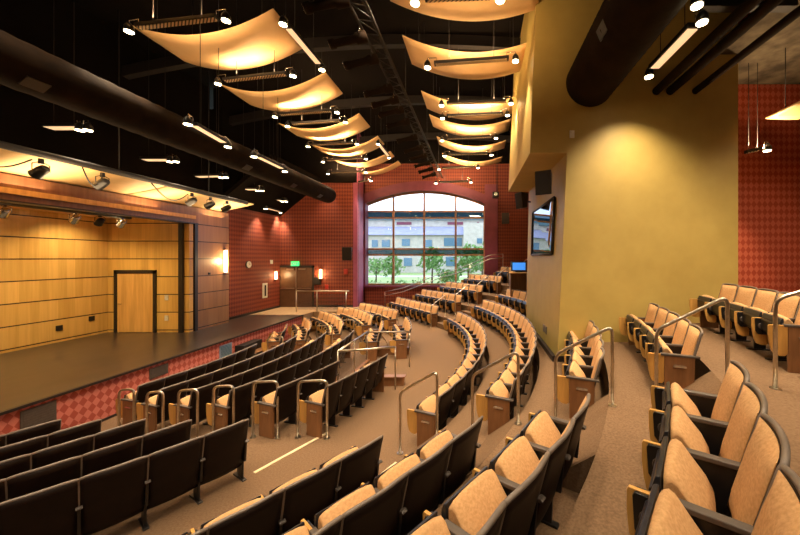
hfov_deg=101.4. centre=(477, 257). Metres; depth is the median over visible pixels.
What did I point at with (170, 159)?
light bar
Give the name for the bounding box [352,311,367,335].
seat
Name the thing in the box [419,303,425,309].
cushion
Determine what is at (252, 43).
reflector
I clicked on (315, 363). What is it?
seat
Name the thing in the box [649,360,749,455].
seat
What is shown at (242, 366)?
seat
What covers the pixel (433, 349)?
floor
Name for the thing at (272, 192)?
ceiling
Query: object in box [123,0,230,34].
light bar
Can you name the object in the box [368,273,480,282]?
lawn
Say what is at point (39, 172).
stage light
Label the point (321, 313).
cushion
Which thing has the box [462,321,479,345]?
seat
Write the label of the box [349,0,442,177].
lighting truss
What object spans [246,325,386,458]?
floor
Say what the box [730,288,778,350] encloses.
seat
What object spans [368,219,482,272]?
building
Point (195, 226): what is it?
trim
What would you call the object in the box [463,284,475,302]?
seat
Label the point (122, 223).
stage light
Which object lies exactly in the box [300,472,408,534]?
seat
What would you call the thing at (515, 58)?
light bar
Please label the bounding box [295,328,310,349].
seat
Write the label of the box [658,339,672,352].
seat cushion
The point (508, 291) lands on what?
cushion
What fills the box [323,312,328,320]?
cushion
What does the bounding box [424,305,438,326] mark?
seat
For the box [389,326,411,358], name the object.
seat
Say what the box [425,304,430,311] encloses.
cushion
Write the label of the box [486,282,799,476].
floor
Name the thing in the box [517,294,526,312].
seat
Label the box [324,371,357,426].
seat
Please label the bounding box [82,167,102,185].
power cable
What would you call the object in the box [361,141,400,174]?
reflector
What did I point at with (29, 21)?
ceiling
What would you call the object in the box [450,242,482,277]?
tree
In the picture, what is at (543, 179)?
loudspeaker
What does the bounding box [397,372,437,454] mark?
handrail
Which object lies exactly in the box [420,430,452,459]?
seat cushion
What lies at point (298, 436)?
handrail
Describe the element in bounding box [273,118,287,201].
light bar
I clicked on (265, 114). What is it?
ceiling beam
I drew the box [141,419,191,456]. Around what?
seat
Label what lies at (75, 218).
stage light
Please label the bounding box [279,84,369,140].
reflector
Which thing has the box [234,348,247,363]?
seat
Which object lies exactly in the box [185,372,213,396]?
seat
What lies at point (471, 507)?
seat cushion
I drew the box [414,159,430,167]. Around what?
light
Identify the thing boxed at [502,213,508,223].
loudspeaker
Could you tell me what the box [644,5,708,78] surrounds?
light bar
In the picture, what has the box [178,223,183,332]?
trim
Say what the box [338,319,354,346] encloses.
handrail
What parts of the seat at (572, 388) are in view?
panel, armrest, edge trim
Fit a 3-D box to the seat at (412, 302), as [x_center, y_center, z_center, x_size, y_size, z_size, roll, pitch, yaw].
[-3.553,2.641,16.358,0.667,0.919,0.615,0,0,-39]
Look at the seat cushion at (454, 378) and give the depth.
6.46 m
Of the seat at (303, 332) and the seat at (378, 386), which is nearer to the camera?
the seat at (378, 386)
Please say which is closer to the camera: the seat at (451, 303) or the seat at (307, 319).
the seat at (307, 319)
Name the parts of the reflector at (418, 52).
curved panel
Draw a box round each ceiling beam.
[122,34,519,79]
[229,95,507,125]
[359,132,510,143]
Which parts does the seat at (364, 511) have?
armrest, edge trim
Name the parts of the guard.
post, rail, rail, rail, post, post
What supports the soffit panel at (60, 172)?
on the wall at (213, 226)
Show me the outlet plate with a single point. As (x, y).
(60, 327)
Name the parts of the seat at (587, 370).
armrest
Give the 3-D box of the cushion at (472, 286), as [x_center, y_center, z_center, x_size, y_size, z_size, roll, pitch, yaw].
[-0.309,1.640,16.486,0.173,0.526,0.492,0,0,-39]
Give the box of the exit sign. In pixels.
[291,261,298,265]
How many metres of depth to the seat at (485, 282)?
16.92 m
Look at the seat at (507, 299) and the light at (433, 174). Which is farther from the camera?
the light at (433, 174)
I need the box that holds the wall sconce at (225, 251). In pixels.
[223,249,228,273]
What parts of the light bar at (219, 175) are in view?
stem, stem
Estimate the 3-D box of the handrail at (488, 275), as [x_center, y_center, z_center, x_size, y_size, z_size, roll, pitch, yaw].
[0.256,1.562,15.724,0.840,1.396,0.098,0,0,-36]
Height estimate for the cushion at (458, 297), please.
0.526 m
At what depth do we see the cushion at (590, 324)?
6.75 m
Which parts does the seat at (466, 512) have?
armrest, edge trim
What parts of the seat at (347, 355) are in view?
panel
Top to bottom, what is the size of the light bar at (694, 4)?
3.496 m
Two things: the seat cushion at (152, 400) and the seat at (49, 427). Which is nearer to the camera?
the seat at (49, 427)
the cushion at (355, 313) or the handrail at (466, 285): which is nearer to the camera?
the cushion at (355, 313)
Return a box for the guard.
[337,331,409,389]
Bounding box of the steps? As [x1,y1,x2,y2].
[235,339,262,355]
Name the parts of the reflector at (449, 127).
curved panel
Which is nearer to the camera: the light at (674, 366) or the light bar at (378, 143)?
the light at (674, 366)
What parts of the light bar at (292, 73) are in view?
stem, stem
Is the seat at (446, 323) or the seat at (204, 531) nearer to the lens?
the seat at (204, 531)
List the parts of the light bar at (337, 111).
stem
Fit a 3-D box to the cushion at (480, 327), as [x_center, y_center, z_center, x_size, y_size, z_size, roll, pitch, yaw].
[0.026,2.480,10.260,0.173,0.526,0.495,0,0,-9]
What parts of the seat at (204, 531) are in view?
edge trim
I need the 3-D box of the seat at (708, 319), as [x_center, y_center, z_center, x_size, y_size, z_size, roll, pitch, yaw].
[4.647,0.961,6.284,0.663,0.918,0.628,0,0,11]
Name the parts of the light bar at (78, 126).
stem, stem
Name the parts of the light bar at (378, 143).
stem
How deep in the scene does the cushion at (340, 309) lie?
15.15 m
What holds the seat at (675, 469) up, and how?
on the floor at (600, 507)
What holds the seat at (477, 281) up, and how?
on the floor at (600, 507)
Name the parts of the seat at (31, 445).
edge trim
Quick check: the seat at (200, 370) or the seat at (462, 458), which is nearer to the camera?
the seat at (462, 458)
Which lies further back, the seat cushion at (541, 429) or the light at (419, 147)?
the light at (419, 147)
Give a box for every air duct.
[0,30,335,202]
[566,0,687,106]
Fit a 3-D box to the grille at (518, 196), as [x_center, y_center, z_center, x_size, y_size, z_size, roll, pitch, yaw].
[1.304,-1.850,10.314,0.050,0.462,0.325,0,0,-30]
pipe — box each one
[0,8,247,204]
[652,0,761,94]
[666,0,783,94]
[692,5,799,93]
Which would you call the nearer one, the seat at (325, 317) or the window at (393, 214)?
the seat at (325, 317)
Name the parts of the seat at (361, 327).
panel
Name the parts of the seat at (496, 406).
panel, armrest, edge trim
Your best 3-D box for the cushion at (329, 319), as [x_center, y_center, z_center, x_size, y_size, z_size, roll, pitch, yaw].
[-6.446,2.710,13.896,0.173,0.526,0.448,0,0,-43]
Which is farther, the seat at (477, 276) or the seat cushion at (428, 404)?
the seat at (477, 276)
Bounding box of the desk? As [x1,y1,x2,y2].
[509,272,526,295]
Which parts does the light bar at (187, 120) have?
stem, stem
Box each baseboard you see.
[102,340,287,421]
[229,305,279,319]
[314,305,352,306]
[535,330,554,361]
[557,356,563,361]
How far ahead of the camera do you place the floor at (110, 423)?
6.77 m
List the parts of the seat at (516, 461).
armrest, edge trim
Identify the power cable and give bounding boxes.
[0,159,32,167]
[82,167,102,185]
[151,183,188,200]
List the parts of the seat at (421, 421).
panel, armrest, edge trim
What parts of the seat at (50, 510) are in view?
edge trim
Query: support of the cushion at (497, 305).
on the seat at (497, 305)
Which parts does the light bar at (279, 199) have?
stem, stem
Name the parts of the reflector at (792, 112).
curved panel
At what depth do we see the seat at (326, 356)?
8.18 m
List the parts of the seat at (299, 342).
panel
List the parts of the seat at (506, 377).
armrest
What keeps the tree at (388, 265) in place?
on the lawn
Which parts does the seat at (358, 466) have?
edge trim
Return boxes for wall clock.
[245,261,251,267]
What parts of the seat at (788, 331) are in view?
vent plate, armrest, panel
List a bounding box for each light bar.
[40,0,93,131]
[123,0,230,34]
[139,154,179,162]
[183,0,231,147]
[194,67,228,177]
[214,0,296,85]
[243,100,263,190]
[250,149,287,171]
[263,206,281,212]
[272,55,339,117]
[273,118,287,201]
[278,0,324,71]
[285,116,347,127]
[306,140,358,147]
[321,113,367,162]
[326,134,367,174]
[358,130,372,182]
[376,116,390,158]
[410,0,504,6]
[424,51,518,69]
[434,178,472,183]
[437,163,479,169]
[439,48,513,106]
[440,109,509,119]
[440,133,497,141]
[443,150,492,156]
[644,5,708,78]
[690,0,704,10]
[744,13,771,153]
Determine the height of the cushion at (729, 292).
0.526 m
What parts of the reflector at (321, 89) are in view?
curved panel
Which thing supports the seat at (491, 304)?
on the floor at (497, 347)
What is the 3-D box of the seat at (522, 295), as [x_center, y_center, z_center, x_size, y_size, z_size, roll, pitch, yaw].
[1.610,1.801,12.865,0.667,0.919,0.615,0,0,-21]
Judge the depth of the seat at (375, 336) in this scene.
10.69 m
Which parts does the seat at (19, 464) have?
edge trim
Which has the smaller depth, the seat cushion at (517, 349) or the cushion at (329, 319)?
the seat cushion at (517, 349)
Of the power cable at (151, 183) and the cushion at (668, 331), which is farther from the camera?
the power cable at (151, 183)
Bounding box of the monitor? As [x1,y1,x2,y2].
[511,262,526,271]
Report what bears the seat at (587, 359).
on the floor at (541, 398)
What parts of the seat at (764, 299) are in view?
vent plate, edge trim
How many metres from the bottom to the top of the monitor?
0.460 m
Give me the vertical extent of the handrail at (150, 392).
0.952 m
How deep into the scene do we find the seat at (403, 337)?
10.28 m
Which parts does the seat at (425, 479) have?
armrest, edge trim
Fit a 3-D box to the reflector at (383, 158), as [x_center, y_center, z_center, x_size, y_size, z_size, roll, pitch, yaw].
[-5.944,-5.846,16.665,2.959,2.069,0.808,0,0,0]
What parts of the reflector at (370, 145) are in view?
curved panel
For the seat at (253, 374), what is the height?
0.919 m
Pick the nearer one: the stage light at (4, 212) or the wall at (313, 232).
the stage light at (4, 212)
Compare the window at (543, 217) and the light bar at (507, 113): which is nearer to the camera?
the window at (543, 217)
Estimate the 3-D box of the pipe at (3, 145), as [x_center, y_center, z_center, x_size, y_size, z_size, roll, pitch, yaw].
[-8.750,-4.045,5.550,0.140,4.070,13.100,0,0,0]
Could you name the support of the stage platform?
on the floor at (110, 423)
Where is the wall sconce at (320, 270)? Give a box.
[318,269,321,278]
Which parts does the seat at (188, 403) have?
panel, armrest, edge trim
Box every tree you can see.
[368,257,384,281]
[378,256,405,282]
[416,246,445,282]
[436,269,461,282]
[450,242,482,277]
[467,244,482,274]
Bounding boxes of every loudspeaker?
[342,247,351,260]
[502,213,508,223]
[515,192,530,208]
[535,170,551,194]
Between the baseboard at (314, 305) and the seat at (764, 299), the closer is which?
the seat at (764, 299)
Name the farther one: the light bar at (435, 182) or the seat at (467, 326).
the light bar at (435, 182)
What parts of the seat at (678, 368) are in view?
panel, armrest, edge trim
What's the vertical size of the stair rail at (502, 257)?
2.240 m
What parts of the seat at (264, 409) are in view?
panel, armrest, edge trim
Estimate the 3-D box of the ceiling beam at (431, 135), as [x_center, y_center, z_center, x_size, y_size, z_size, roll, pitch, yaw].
[-2.000,-6.210,17.600,18.000,1.320,0.200,0,0,0]
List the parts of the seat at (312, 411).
panel, armrest, edge trim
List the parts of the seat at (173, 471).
edge trim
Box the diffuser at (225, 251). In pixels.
[224,250,227,271]
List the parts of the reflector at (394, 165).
curved panel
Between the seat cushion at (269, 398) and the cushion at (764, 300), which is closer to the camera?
the cushion at (764, 300)
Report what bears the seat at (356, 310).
on the floor at (258, 444)
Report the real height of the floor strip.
0.010 m
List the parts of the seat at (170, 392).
panel, armrest, edge trim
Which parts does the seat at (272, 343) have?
panel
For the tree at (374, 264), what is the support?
on the lawn
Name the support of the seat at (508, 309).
on the floor at (497, 347)
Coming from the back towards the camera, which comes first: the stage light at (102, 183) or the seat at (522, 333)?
the seat at (522, 333)
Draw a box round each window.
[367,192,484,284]
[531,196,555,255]
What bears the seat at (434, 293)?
on the floor at (497, 347)
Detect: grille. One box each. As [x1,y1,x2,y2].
[17,75,51,92]
[242,164,252,170]
[515,193,521,207]
[596,19,607,41]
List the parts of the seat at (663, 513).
vent plate, edge trim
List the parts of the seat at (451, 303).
panel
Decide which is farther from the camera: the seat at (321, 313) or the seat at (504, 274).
the seat at (504, 274)
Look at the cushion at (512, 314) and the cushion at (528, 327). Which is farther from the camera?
the cushion at (512, 314)
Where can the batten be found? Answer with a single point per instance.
(1, 203)
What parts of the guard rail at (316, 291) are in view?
post, rail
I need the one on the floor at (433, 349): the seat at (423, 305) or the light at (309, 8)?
the seat at (423, 305)
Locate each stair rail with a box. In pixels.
[385,254,501,291]
[385,257,502,295]
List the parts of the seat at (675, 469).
vent plate, armrest, edge trim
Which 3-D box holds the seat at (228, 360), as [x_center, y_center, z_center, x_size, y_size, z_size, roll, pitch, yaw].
[-6.922,3.041,8.562,0.656,0.919,0.517,0,0,0]
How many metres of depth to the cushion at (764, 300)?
5.13 m
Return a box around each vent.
[20,400,56,428]
[149,363,167,379]
[219,342,231,358]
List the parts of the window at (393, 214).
tinted pane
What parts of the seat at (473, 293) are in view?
panel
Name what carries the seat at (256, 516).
on the floor at (433, 349)
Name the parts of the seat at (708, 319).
vent plate, panel, edge trim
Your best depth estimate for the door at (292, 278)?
16.95 m
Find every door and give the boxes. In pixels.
[114,270,156,332]
[280,266,313,306]
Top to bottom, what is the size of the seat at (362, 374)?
0.919 m
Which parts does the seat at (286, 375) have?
edge trim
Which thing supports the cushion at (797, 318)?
on the seat at (788, 331)
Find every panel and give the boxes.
[0,148,163,193]
[125,186,253,211]
[314,277,320,284]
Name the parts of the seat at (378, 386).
panel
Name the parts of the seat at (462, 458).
armrest, edge trim, armrest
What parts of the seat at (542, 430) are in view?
armrest, armrest, edge trim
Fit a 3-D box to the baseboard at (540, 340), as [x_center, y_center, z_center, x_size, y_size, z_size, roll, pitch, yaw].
[1.660,2.220,9.090,0.080,0.160,4.220,0,0,0]
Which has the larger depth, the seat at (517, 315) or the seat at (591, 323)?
the seat at (517, 315)
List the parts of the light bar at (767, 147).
stem, stem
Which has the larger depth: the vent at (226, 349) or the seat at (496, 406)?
the vent at (226, 349)
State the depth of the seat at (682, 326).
4.73 m
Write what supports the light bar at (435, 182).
hanging from the ceiling at (390, 17)
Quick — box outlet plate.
[56,325,62,330]
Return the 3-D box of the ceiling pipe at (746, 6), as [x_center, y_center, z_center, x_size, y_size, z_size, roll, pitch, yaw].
[3.900,-3.650,4.000,0.180,0.180,6.000,0,0,0]
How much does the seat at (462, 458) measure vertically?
0.977 m
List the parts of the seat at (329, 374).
edge trim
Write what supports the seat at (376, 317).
on the floor at (433, 349)
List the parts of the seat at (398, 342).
panel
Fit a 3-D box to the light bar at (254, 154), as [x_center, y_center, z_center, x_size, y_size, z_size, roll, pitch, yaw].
[-6.333,-4.844,9.778,0.170,4.012,1.707,0,0,-2]
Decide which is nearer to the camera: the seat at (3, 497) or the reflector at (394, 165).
the seat at (3, 497)
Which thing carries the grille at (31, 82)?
attached to the air duct at (25, 67)
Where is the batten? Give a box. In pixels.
[0,202,131,218]
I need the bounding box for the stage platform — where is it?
[0,316,301,434]
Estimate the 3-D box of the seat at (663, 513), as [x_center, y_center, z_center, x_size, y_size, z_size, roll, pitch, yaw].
[0.904,1.351,1.312,0.705,0.977,0.615,0,0,37]
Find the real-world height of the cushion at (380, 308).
0.526 m
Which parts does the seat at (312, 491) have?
armrest, edge trim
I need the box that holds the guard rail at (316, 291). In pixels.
[296,290,348,311]
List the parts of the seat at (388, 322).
panel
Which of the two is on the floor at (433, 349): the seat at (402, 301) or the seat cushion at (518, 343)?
the seat at (402, 301)
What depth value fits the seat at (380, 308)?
14.44 m
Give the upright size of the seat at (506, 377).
0.919 m
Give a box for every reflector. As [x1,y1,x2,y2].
[133,0,301,69]
[222,52,342,111]
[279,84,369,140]
[313,115,383,156]
[336,151,393,167]
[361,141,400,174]
[390,0,538,20]
[402,13,526,79]
[421,73,513,119]
[429,87,510,135]
[437,118,505,152]
[442,133,501,166]
[766,48,799,119]
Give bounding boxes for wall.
[0,173,228,329]
[0,207,107,353]
[108,219,192,331]
[209,109,223,212]
[213,88,279,316]
[279,127,358,183]
[280,183,358,306]
[353,133,363,306]
[363,141,509,163]
[364,164,528,306]
[377,346,410,356]
[384,374,405,385]
[508,0,737,191]
[526,153,737,355]
[738,13,799,291]
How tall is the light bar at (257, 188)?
4.044 m
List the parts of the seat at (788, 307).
vent plate, edge trim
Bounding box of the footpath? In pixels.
[368,276,466,276]
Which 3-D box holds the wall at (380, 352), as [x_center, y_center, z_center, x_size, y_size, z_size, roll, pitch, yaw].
[-2.900,3.015,10.310,1.420,0.290,0.180,0,0,0]
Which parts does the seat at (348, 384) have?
edge trim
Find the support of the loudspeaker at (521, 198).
attached to the wall at (632, 231)
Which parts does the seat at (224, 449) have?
edge trim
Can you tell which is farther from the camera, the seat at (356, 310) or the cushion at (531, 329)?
the seat at (356, 310)
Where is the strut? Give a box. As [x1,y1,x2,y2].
[693,0,797,12]
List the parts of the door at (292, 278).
post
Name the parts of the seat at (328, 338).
panel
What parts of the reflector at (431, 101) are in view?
curved panel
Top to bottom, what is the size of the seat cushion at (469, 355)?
0.322 m
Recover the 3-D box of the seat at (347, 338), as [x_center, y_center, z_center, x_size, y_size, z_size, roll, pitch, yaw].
[-4.200,2.781,9.644,0.658,0.919,0.537,0,0,-8]
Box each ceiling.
[0,0,209,209]
[0,186,195,218]
[71,0,523,140]
[222,154,320,215]
[720,0,799,83]
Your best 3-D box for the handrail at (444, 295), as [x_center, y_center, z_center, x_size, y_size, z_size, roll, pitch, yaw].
[-1.790,2.402,14.452,0.840,1.396,0.098,0,0,-38]
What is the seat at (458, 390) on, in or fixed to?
on the floor at (433, 349)
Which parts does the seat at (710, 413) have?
vent plate, armrest, armrest, edge trim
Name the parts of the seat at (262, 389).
edge trim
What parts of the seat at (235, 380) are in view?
edge trim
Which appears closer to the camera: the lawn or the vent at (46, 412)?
the vent at (46, 412)
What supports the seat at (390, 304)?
on the floor at (433, 349)
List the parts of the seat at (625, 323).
panel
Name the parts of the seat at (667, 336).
armrest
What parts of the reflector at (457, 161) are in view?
curved panel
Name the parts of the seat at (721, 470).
vent plate, armrest, edge trim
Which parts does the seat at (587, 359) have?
armrest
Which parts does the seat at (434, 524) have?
edge trim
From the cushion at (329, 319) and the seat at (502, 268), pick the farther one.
the seat at (502, 268)
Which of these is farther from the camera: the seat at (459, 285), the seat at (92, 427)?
the seat at (459, 285)
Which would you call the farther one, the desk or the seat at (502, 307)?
the desk
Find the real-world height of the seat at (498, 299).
0.919 m
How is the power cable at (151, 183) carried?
hanging from the pipe at (3, 145)
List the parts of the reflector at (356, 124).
curved panel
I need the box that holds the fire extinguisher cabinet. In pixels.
[262,283,267,297]
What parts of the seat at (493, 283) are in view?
panel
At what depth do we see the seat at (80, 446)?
4.01 m
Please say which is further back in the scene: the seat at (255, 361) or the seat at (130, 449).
the seat at (255, 361)
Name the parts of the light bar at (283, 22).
stem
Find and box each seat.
[0,434,5,446]
[0,435,47,460]
[0,453,30,478]
[0,478,6,502]
[0,478,78,534]
[6,419,61,444]
[6,455,81,499]
[31,435,93,469]
[47,419,101,447]
[75,455,148,534]
[81,436,142,476]
[93,419,145,450]
[116,378,164,424]
[136,380,188,432]
[138,435,204,531]
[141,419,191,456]
[163,370,187,387]
[169,381,219,424]
[181,527,207,534]
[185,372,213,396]
[186,364,206,380]
[188,488,284,534]
[189,419,249,504]
[203,373,242,425]
[205,358,222,373]
[206,380,256,429]
[211,365,233,382]
[221,352,236,368]
[231,358,250,375]
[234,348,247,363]
[241,365,262,384]
[243,372,278,426]
[245,344,256,359]
[248,352,264,369]
[251,377,302,438]
[260,358,278,377]
[261,329,284,351]
[261,347,275,364]
[261,459,340,534]
[266,326,286,341]
[268,324,287,342]
[272,342,284,360]
[275,353,291,371]
[275,364,296,390]
[277,335,297,353]
[281,338,291,356]
[282,515,342,534]
[284,368,323,424]
[288,317,306,336]
[288,347,301,366]
[292,318,309,334]
[293,320,310,334]
[293,322,311,341]
[293,357,311,380]
[295,325,311,339]
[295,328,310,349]
[298,343,310,362]
[299,379,342,438]
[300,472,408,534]
[302,335,322,355]
[306,331,326,353]
[307,339,317,358]
[307,352,322,374]
[310,310,324,332]
[310,435,382,501]
[314,312,328,334]
[318,313,332,332]
[318,360,339,390]
[319,346,332,368]
[321,314,336,333]
[322,342,339,364]
[323,316,339,332]
[324,322,343,345]
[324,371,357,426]
[325,318,341,331]
[325,337,345,361]
[326,321,342,334]
[330,330,353,362]
[331,333,350,367]
[333,307,343,313]
[335,308,348,329]
[339,365,369,416]
[340,307,354,329]
[344,308,359,331]
[348,309,363,328]
[351,359,379,407]
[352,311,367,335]
[355,313,370,337]
[356,314,373,340]
[359,303,365,309]
[359,328,382,360]
[360,440,452,534]
[361,353,387,399]
[363,325,383,346]
[364,303,372,311]
[364,320,383,335]
[364,323,383,342]
[367,304,377,325]
[369,305,383,327]
[374,307,388,328]
[379,308,392,330]
[383,310,398,333]
[386,297,400,314]
[389,317,407,336]
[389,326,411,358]
[392,319,409,333]
[392,321,410,336]
[392,323,411,339]
[393,298,405,316]
[398,299,409,317]
[403,300,414,319]
[404,416,482,511]
[407,301,420,320]
[407,383,455,446]
[407,501,505,534]
[412,289,426,301]
[413,302,426,322]
[418,303,431,324]
[420,290,431,302]
[423,451,549,534]
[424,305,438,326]
[425,291,437,303]
[426,372,466,430]
[430,291,442,309]
[436,292,448,311]
[437,281,451,291]
[438,363,474,417]
[442,293,454,313]
[443,311,462,337]
[445,282,456,292]
[448,294,462,313]
[448,355,480,405]
[451,283,462,293]
[451,314,467,340]
[455,349,483,394]
[456,316,472,344]
[457,283,469,301]
[459,319,475,341]
[460,343,485,385]
[461,274,474,282]
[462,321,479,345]
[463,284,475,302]
[463,337,486,376]
[464,325,482,347]
[464,333,486,353]
[465,328,484,348]
[469,274,480,283]
[470,284,483,303]
[470,299,488,323]
[472,417,575,534]
[475,275,487,291]
[476,367,524,434]
[479,301,494,325]
[482,275,494,292]
[484,303,500,328]
[489,305,506,331]
[490,275,501,293]
[490,357,530,419]
[493,267,507,282]
[494,307,511,335]
[495,288,513,306]
[498,309,516,339]
[498,349,534,406]
[502,267,513,280]
[502,312,520,343]
[504,289,519,308]
[504,342,536,394]
[505,393,590,529]
[506,314,525,340]
[507,336,536,383]
[508,318,528,344]
[509,321,531,343]
[509,330,535,374]
[510,326,534,348]
[511,291,526,314]
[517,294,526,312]
[522,300,526,309]
[557,347,604,418]
[562,339,603,377]
[564,320,594,347]
[564,331,601,365]
[565,325,598,355]
[619,303,659,352]
[627,413,790,534]
[633,307,669,361]
[635,464,799,534]
[639,311,679,357]
[642,381,767,513]
[645,318,691,384]
[647,324,702,388]
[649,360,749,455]
[689,283,738,333]
[711,286,757,341]
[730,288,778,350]
[743,292,799,360]
[761,304,799,373]
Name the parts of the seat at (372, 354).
panel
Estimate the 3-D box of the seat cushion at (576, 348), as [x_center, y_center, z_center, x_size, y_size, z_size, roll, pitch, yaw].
[1.830,1.737,5.758,0.221,0.322,0.458,0,0,16]
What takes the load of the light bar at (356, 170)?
hanging from the ceiling at (390, 17)
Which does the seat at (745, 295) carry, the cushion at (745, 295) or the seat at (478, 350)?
the cushion at (745, 295)
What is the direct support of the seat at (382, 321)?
on the floor at (258, 444)
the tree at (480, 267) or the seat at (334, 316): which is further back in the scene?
the tree at (480, 267)
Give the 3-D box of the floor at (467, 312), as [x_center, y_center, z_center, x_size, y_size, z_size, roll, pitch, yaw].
[-0.253,2.575,14.430,0.354,0.210,1.578,0,0,-32]
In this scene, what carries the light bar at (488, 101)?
hanging from the ceiling at (390, 17)
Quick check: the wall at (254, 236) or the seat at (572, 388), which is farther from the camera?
the wall at (254, 236)
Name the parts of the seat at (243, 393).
armrest, panel, edge trim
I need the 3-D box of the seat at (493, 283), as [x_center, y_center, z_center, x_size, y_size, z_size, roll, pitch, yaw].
[0.857,1.381,16.594,0.664,0.919,0.596,0,0,-38]
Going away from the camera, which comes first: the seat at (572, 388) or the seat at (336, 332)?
the seat at (572, 388)
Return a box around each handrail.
[117,388,135,426]
[145,391,164,433]
[177,388,198,436]
[212,385,234,430]
[250,380,280,439]
[267,336,282,349]
[291,328,306,341]
[295,379,329,439]
[316,325,332,343]
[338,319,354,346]
[365,314,381,339]
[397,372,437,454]
[430,295,445,327]
[454,285,468,315]
[471,352,521,425]
[476,275,489,304]
[496,267,508,294]
[554,327,616,416]
[654,297,729,385]
[769,290,799,389]
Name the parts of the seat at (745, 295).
vent plate, edge trim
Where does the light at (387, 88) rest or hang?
attached to the lighting truss
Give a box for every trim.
[0,199,197,223]
[0,314,303,415]
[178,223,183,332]
[193,224,197,330]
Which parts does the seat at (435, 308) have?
panel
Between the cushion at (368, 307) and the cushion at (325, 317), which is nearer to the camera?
the cushion at (325, 317)
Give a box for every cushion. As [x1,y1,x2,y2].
[126,391,136,398]
[149,395,156,404]
[180,395,189,405]
[203,498,261,527]
[217,394,228,405]
[262,391,275,403]
[272,469,316,492]
[284,525,308,534]
[309,389,323,402]
[318,311,323,318]
[318,484,375,529]
[322,447,358,467]
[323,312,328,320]
[327,314,331,321]
[337,307,342,313]
[343,308,348,314]
[348,308,353,315]
[353,309,358,316]
[357,310,362,318]
[365,304,371,310]
[371,305,377,312]
[377,306,382,313]
[377,454,419,489]
[383,307,387,315]
[387,309,392,316]
[392,310,397,318]
[411,516,450,534]
[414,302,419,308]
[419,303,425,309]
[419,394,435,412]
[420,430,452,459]
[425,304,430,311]
[431,291,436,296]
[432,305,437,313]
[435,383,449,396]
[436,292,442,297]
[447,374,459,385]
[448,294,454,299]
[449,469,506,534]
[455,312,461,321]
[456,295,461,301]
[456,366,466,376]
[460,314,466,323]
[462,358,472,367]
[465,317,470,326]
[466,352,475,360]
[469,284,475,289]
[469,319,474,330]
[469,346,476,353]
[473,322,478,333]
[476,285,482,291]
[476,326,481,337]
[478,330,483,342]
[480,334,484,347]
[482,300,488,308]
[488,302,494,310]
[489,380,509,397]
[493,303,499,312]
[494,276,500,281]
[495,436,539,484]
[499,305,505,314]
[500,369,514,383]
[504,307,510,317]
[506,289,512,296]
[507,360,520,372]
[509,310,515,320]
[512,290,519,297]
[512,355,523,363]
[513,312,519,323]
[515,346,523,354]
[516,340,523,347]
[517,316,523,327]
[519,291,525,299]
[521,319,527,331]
[524,322,530,336]
[525,411,560,447]
[527,327,532,341]
[528,332,534,348]
[528,337,534,355]
[569,361,585,377]
[572,337,581,346]
[572,351,585,364]
[573,345,583,354]
[577,396,586,411]
[584,321,592,337]
[587,326,596,346]
[590,335,599,355]
[591,340,601,365]
[591,349,601,378]
[644,304,657,321]
[644,324,652,331]
[647,488,702,534]
[653,308,667,327]
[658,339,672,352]
[662,313,677,335]
[663,439,715,511]
[670,406,709,453]
[671,320,688,344]
[671,382,700,415]
[681,326,699,354]
[711,363,743,421]
[718,385,759,461]
[719,285,736,301]
[727,417,779,525]
[732,302,748,307]
[735,287,755,306]
[749,307,767,314]
[751,470,799,534]
[753,290,775,311]
[768,312,793,323]
[777,293,799,317]
[794,307,799,324]
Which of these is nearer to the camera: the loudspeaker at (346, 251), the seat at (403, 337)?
the seat at (403, 337)
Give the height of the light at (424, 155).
0.422 m
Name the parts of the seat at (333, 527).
edge trim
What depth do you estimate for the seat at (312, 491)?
3.18 m
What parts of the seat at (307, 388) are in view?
edge trim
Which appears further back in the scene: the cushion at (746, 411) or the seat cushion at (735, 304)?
the seat cushion at (735, 304)
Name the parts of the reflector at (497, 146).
curved panel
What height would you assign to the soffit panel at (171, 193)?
0.300 m
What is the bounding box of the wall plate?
[569,130,573,137]
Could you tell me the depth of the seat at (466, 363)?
7.39 m
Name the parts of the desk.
panel, panel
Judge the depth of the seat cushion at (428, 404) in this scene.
5.44 m
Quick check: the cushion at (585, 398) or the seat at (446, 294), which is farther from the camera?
the seat at (446, 294)
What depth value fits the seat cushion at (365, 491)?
2.58 m
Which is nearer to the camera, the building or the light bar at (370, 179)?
the light bar at (370, 179)
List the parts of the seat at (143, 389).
panel, armrest, edge trim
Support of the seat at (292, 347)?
on the floor at (167, 423)
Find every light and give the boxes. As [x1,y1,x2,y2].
[0,205,11,218]
[28,158,50,178]
[68,213,80,223]
[92,172,109,189]
[93,216,104,226]
[116,218,126,227]
[184,193,197,205]
[204,197,215,209]
[221,201,231,212]
[302,0,349,14]
[327,26,368,49]
[343,50,378,70]
[363,81,393,97]
[371,93,398,108]
[378,104,403,118]
[396,132,417,143]
[404,144,422,153]
[409,151,426,161]
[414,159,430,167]
[418,165,433,173]
[422,171,435,178]
[576,387,587,390]
[673,365,686,368]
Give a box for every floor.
[0,307,325,410]
[91,313,487,534]
[101,416,136,431]
[157,337,310,429]
[190,331,329,438]
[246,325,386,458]
[313,307,358,317]
[372,309,538,506]
[410,430,441,453]
[435,300,606,534]
[437,322,447,330]
[461,310,474,318]
[462,291,663,534]
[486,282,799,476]
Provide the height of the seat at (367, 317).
0.919 m
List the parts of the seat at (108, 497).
armrest, edge trim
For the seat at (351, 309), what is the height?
0.919 m
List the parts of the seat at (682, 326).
armrest, edge trim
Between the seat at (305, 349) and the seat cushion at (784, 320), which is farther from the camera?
the seat at (305, 349)
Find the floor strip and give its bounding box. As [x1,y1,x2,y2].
[253,432,325,473]
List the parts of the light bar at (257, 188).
stem, stem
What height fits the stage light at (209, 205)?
0.406 m
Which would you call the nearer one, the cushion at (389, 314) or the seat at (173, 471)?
the seat at (173, 471)
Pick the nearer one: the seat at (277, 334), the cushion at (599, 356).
the cushion at (599, 356)

